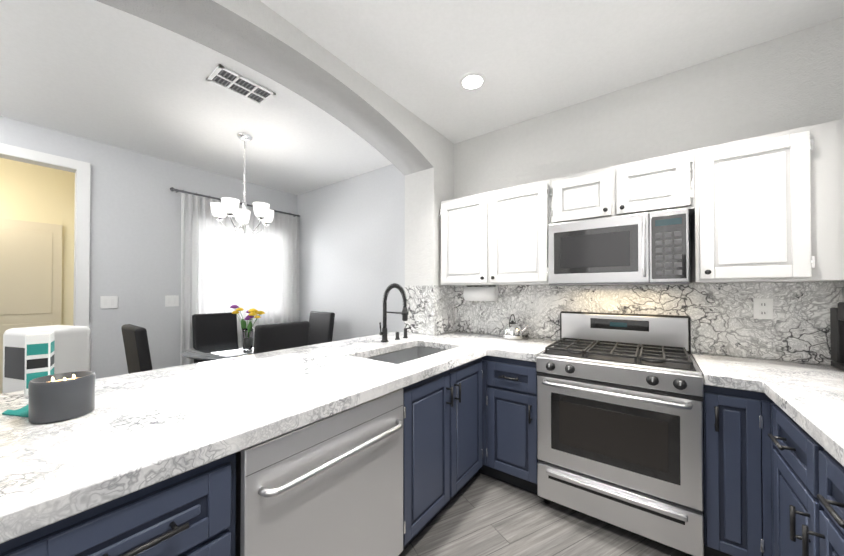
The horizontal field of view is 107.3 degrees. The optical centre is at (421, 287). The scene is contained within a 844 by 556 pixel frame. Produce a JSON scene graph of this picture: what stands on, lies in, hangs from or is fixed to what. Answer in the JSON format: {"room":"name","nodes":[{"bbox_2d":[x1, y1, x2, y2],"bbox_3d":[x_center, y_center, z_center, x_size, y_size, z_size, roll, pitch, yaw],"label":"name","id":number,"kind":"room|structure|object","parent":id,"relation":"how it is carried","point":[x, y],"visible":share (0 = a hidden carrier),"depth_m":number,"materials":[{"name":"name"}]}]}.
{"room":"kitchen","nodes":[
{"label":"kitchen","id":0,"kind":"room"},
{"bbox_2d":[0,0,455,378],"bbox_3d":[-0.650,-0.040,1.957,0.350,2.720,2.800,0,-1,37],"label":"wall","id":1,"kind":"structure","parent":0,"point":[368,238],"depth_m":3.13,"materials":[{"name":"paint"}]},
{"bbox_2d":[0,218,61,393],"bbox_3d":[-4.325,0.305,3.199,0.106,2.048,0.800,0,-1,37],"label":"hall door","id":2,"kind":"structure","parent":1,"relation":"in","point":[30,274],"depth_m":3.34,"materials":[{"name":"beige wood"}]},
{"bbox_2d":[0,143,89,326],"bbox_3d":[-3.100,0.080,2.912,0.016,2.494,4.194,0,-1,37],"label":"door frame","id":3,"kind":"structure","parent":1,"relation":"attached to","point":[82,168],"depth_m":2.85,"materials":[{"name":"white wood"}]},
{"bbox_2d":[100,296,117,308],"bbox_3d":[-3.031,0.139,3.009,0.009,0.120,0.120,0,-1,37],"label":"switch plate","id":4,"kind":"object","parent":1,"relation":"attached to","point":[106,302],"depth_m":3.00,"materials":[{"name":"white plastic"}]},
{"bbox_2d":[165,295,178,306],"bbox_3d":[-2.738,0.143,3.402,0.009,0.120,0.120,0,-1,37],"label":"switch plate","id":5,"kind":"object","parent":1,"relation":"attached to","point":[170,300],"depth_m":3.40,"materials":[{"name":"white plastic"}]},
{"bbox_2d":[170,187,299,216],"bbox_3d":[-2.271,-1.057,3.957,0.105,0.044,1.525,0,-1,37],"label":"curtain rod","id":6,"kind":"object","parent":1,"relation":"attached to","point":[209,196],"visible":0.71,"depth_m":3.62,"materials":[{"name":"silver metal"}]},
{"bbox_2d":[180,193,298,365],"bbox_3d":[-2.284,0.139,4.002,0.252,2.340,1.405,0,-1,37],"label":"curtain","id":7,"kind":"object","parent":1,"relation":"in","point":[223,269],"depth_m":3.83,"materials":[{"name":"white fabric"}]},
{"bbox_2d":[0,0,843,194],"bbox_3d":[-1.477,-1.453,1.714,6.670,0.100,4.440,0,-1,37],"label":"ceiling","id":8,"kind":"structure","parent":0,"point":[95,70],"depth_m":1.96,"materials":[{"name":"paint"}]},
{"bbox_2d":[206,64,275,105],"bbox_3d":[-1.244,-1.392,2.151,0.220,0.012,0.360,0,-1,37],"label":"ceiling vent","id":9,"kind":"object","parent":8,"relation":"in","point":[222,76],"visible":1,"depth_m":2.13,"materials":[{"name":"white metal"}]},
{"bbox_2d":[210,132,273,233],"bbox_3d":[-1.612,-0.945,2.856,0.516,0.895,0.499,0,-1,37],"label":"chandelier","id":10,"kind":"object","parent":8,"relation":"hanging from","point":[264,213],"visible":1,"depth_m":2.78,"materials":[{"name":"white glass"}]},
{"bbox_2d":[459,72,485,89],"bbox_3d":[0.342,-1.394,2.103,0.176,0.008,0.176,0,-1,37],"label":"recessed light","id":11,"kind":"object","parent":8,"relation":"in","point":[473,81],"visible":1,"depth_m":2.10,"materials":[{"name":"white plastic"}]},
{"bbox_2d":[399,473,686,555],"bbox_3d":[-1.477,1.347,1.688,6.670,0.060,4.440,0,-1,37],"label":"floor","id":12,"kind":"structure","parent":0,"point":[480,514],"depth_m":1.68,"materials":[{"name":"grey wood"}]},
{"bbox_2d":[2,325,90,393],"bbox_3d":[-2.274,0.779,1.887,0.320,1.079,0.263,0,-1,17],"label":"air purifier","id":13,"kind":"object","parent":12,"relation":"on","point":[72,351],"visible":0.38,"depth_m":1.82,"materials":[{"name":"white plastic"}]},
{"bbox_2d":[121,324,152,373],"bbox_3d":[-1.959,0.801,2.443,0.440,1.046,0.535,0,-1,37],"label":"chair","id":14,"kind":"object","parent":12,"relation":"on","point":[137,349],"visible":0.23,"depth_m":2.16,"materials":[{"name":"grey leather"}]},
{"bbox_2d":[192,312,237,362],"bbox_3d":[-2.169,0.810,3.395,0.535,1.046,0.440,0,-1,37],"label":"chair","id":15,"kind":"object","parent":12,"relation":"on","point":[210,328],"visible":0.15,"depth_m":3.48,"materials":[{"name":"grey leather"}]},
{"bbox_2d":[182,339,253,359],"bbox_3d":[-1.698,0.954,3.042,1.040,0.750,1.040,0,-1,37],"label":"dining table","id":16,"kind":"object","parent":12,"relation":"on","point":[222,350],"visible":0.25,"depth_m":2.82,"materials":[{"name":"clear glass"}]},
{"bbox_2d":[230,305,264,349],"bbox_3d":[-1.623,0.367,2.898,0.246,0.422,0.263,0,-1,37],"label":"vase","id":17,"kind":"object","parent":16,"relation":"on","point":[247,334],"visible":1,"depth_m":2.88,"materials":[{"name":"clear glass"}]},
{"bbox_2d":[224,542,247,555],"bbox_3d":[-0.872,0.878,0.865,0.608,0.861,0.423,0,-1,37],"label":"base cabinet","id":18,"kind":"object","parent":12,"relation":"on","point":[243,551],"depth_m":0.87,"materials":[{"name":"silver metal"}]},
{"bbox_2d":[253,321,309,353],"bbox_3d":[-1.287,0.802,2.612,0.535,1.046,0.440,0,-1,37],"label":"chair","id":19,"kind":"object","parent":12,"relation":"on","point":[275,337],"visible":0.21,"depth_m":2.43,"materials":[{"name":"grey leather"}]},
{"bbox_2d":[308,311,334,344],"bbox_3d":[-1.357,0.811,3.584,0.440,1.046,0.535,0,-1,37],"label":"chair","id":20,"kind":"object","parent":12,"relation":"on","point":[321,327],"visible":0.19,"depth_m":3.70,"materials":[{"name":"grey"}]},
{"bbox_2d":[248,446,407,555],"bbox_3d":[-0.534,0.883,1.319,0.608,0.861,0.708,0,-1,37],"label":"base cabinet","id":21,"kind":"object","parent":12,"relation":"on","point":[367,514],"depth_m":1.19,"materials":[{"name":"silver metal"}]},
{"bbox_2d":[0,326,555,555],"bbox_3d":[-0.264,0.429,1.769,1.389,0.052,2.591,0,-1,37],"label":"countertop","id":22,"kind":"structure","parent":21,"relation":"on","point":[202,458],"depth_m":0.95,"materials":[{"name":"white stone"}]},
{"bbox_2d":[1,405,28,416],"bbox_3d":[-1.244,0.385,0.999,0.120,0.020,0.090,0,-1,12],"label":"cloth","id":23,"kind":"object","parent":22,"relation":"on","point":[22,412],"visible":0.33,"depth_m":0.97,"materials":[{"name":"teal fabric"}]},
{"bbox_2d":[24,331,54,396],"bbox_3d":[-1.447,0.284,1.177,0.061,0.225,0.091,0,-1,-43],"label":"carton","id":24,"kind":"object","parent":22,"relation":"on","point":[39,353],"visible":0.83,"depth_m":1.15,"materials":[{"name":"white cardboard"}]},
{"bbox_2d":[28,371,95,423],"bbox_3d":[-1.109,0.334,0.961,0.136,0.121,0.136,0,-1,37],"label":"candle","id":25,"kind":"object","parent":22,"relation":"on","point":[54,398],"visible":1,"depth_m":0.92,"materials":[{"name":"grey ceramic"}]},
{"bbox_2d":[379,283,410,341],"bbox_3d":[-0.143,0.188,2.378,0.256,0.441,0.317,0,-1,37],"label":"faucet","id":26,"kind":"object","parent":22,"relation":"on","point":[404,312],"depth_m":2.33,"materials":[{"name":"black metal"}]},
{"bbox_2d":[367,346,445,363],"bbox_3d":[-0.082,0.571,2.039,0.429,0.226,0.724,0,-1,37],"label":"sink basin","id":27,"kind":"object","parent":22,"relation":"in","point":[407,353],"depth_m":2.31,"materials":[{"name":"silver metal"}]},
{"bbox_2d":[503,314,527,339],"bbox_3d":[0.750,0.309,2.494,0.204,0.199,0.156,0,-1,37],"label":"kettle","id":28,"kind":"object","parent":22,"relation":"on","point":[512,330],"visible":1,"depth_m":2.45,"materials":[{"name":"silver metal"}]},
{"bbox_2d":[235,388,403,555],"bbox_3d":[-0.498,0.834,1.296,0.634,0.759,0.687,0,-1,37],"label":"dishwasher","id":29,"kind":"object","parent":21,"relation":"in","point":[331,484],"depth_m":1.09,"materials":[{"name":"silver metal"}]},
{"bbox_2d":[408,414,455,544],"bbox_3d":[-0.164,1.012,1.828,0.590,0.612,0.311,0,-1,37],"label":"base cabinet","id":30,"kind":"object","parent":12,"relation":"on","point":[431,456],"depth_m":1.63,"materials":[{"name":"blue wood"}]},
{"bbox_2d":[456,398,479,495],"bbox_3d":[0.057,1.014,2.125,0.590,0.612,0.429,0,-1,37],"label":"base cabinet","id":31,"kind":"object","parent":12,"relation":"on","point":[468,419],"depth_m":1.94,"materials":[{"name":"blue wood"}]},
{"bbox_2d":[480,398,483,473],"bbox_3d":[0.356,0.894,2.511,0.608,0.861,0.690,0,-1,37],"label":"base cabinet","id":32,"kind":"object","parent":12,"relation":"on","point":[481,399],"depth_m":2.12,"materials":[{"name":"blue wood"}]},
{"bbox_2d":[484,362,537,494],"bbox_3d":[0.720,0.891,2.240,0.379,0.861,0.690,0,-1,37],"label":"base cabinet","id":33,"kind":"object","parent":12,"relation":"on","point":[510,412],"depth_m":2.00,"materials":[{"name":"blue wood"}]},
{"bbox_2d":[536,311,703,555],"bbox_3d":[1.165,0.746,1.881,0.756,1.144,0.695,0,-1,37],"label":"range","id":34,"kind":"object","parent":12,"relation":"on","point":[620,420],"visible":1,"depth_m":1.65,"materials":[{"name":"silver metal"}]},
{"bbox_2d":[703,390,743,555],"bbox_3d":[1.590,0.885,1.635,0.210,0.861,0.618,0,-1,37],"label":"base cabinet","id":35,"kind":"object","parent":12,"relation":"on","point":[723,468],"depth_m":1.42,"materials":[{"name":"blue wood"}]},
{"bbox_2d":[692,354,843,555],"bbox_3d":[1.415,0.421,0.905,0.812,0.052,1.968,0,-1,37],"label":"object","id":36,"kind":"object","parent":35,"relation":"on","point":[784,420],"depth_m":1.19,"materials":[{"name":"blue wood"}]},
{"bbox_2d":[830,302,843,370],"bbox_3d":[2.100,0.234,1.433,0.200,0.330,0.255,0,-1,37],"label":"coffee maker","id":37,"kind":"object","parent":36,"relation":"on","point":[837,333],"visible":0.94,"depth_m":1.53,"materials":[{"name":"black"}]},
{"bbox_2d":[760,498,791,555],"bbox_3d":[1.434,0.877,0.756,0.639,0.861,1.018,0,-1,37],"label":"base cabinet","id":38,"kind":"object","parent":12,"relation":"on","point":[771,544],"depth_m":1.33,"materials":[{"name":"blue wood"}]},
{"bbox_2d":[456,16,843,364],"bbox_3d":[0.288,-0.030,3.079,5.490,2.720,0.120,0,-1,37],"label":"wall","id":39,"kind":"structure","parent":0,"point":[795,80],"depth_m":1.99,"materials":[{"name":"paint"}]},
{"bbox_2d":[440,190,499,286],"bbox_3d":[0.461,-0.391,2.677,0.534,0.735,0.316,0,-1,37],"label":"upper cabinet","id":40,"kind":"object","parent":39,"relation":"attached to","point":[470,225],"depth_m":2.53,"materials":[{"name":"white wood"}]},
{"bbox_2d":[463,285,498,300],"bbox_3d":[0.514,0.046,2.722,0.304,0.136,0.124,0,-1,37],"label":"paper towel","id":41,"kind":"object","parent":40,"relation":"hanging from","point":[469,293],"depth_m":2.67,"materials":[{"name":"white paper"}]},
{"bbox_2d":[500,179,551,284],"bbox_3d":[0.770,-0.393,2.446,0.532,0.735,0.316,0,-1,37],"label":"upper cabinet","id":42,"kind":"object","parent":39,"relation":"attached to","point":[526,209],"depth_m":2.26,"materials":[{"name":"white wood"}]},
{"bbox_2d":[552,163,631,223],"bbox_3d":[1.166,-0.600,2.152,0.454,0.327,0.316,0,-1,37],"label":"upper cabinet","id":43,"kind":"object","parent":39,"relation":"attached to","point":[604,192],"depth_m":2.00,"materials":[{"name":"white wood"}]},
{"bbox_2d":[548,208,688,285],"bbox_3d":[1.239,-0.224,2.012,0.722,0.412,0.411,0,-1,37],"label":"microwave","id":44,"kind":"object","parent":43,"relation":"attached to","point":[651,248],"visible":1,"depth_m":1.85,"materials":[{"name":"silver metal"}]},
{"bbox_2d":[404,282,843,364],"bbox_3d":[0.417,0.180,1.263,2.867,0.434,2.627,0,-1,37],"label":"backsplash","id":45,"kind":"structure","parent":39,"relation":"attached to","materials":[{"name":"stone"}]},
{"bbox_2d":[753,298,772,318],"bbox_3d":[1.925,0.118,1.751,0.076,0.116,0.008,0,-1,37],"label":"outlet plate","id":46,"kind":"object","parent":45,"relation":"attached to","point":[762,307],"depth_m":1.75,"materials":[{"name":"white plastic"}]},
{"bbox_2d":[632,149,699,214],"bbox_3d":[1.412,-0.602,1.968,0.454,0.327,0.316,0,-1,37],"label":"upper cabinet","id":47,"kind":"object","parent":39,"relation":"attached to","point":[668,182],"depth_m":1.78,"materials":[{"name":"white wood"}]},
{"bbox_2d":[688,131,787,282],"bbox_3d":[1.759,-0.400,1.708,0.407,0.735,0.316,0,-1,37],"label":"upper cabinet","id":48,"kind":"object","parent":39,"relation":"attached to","point":[767,208],"depth_m":1.60,"materials":[{"name":"white wood"}]}
]}

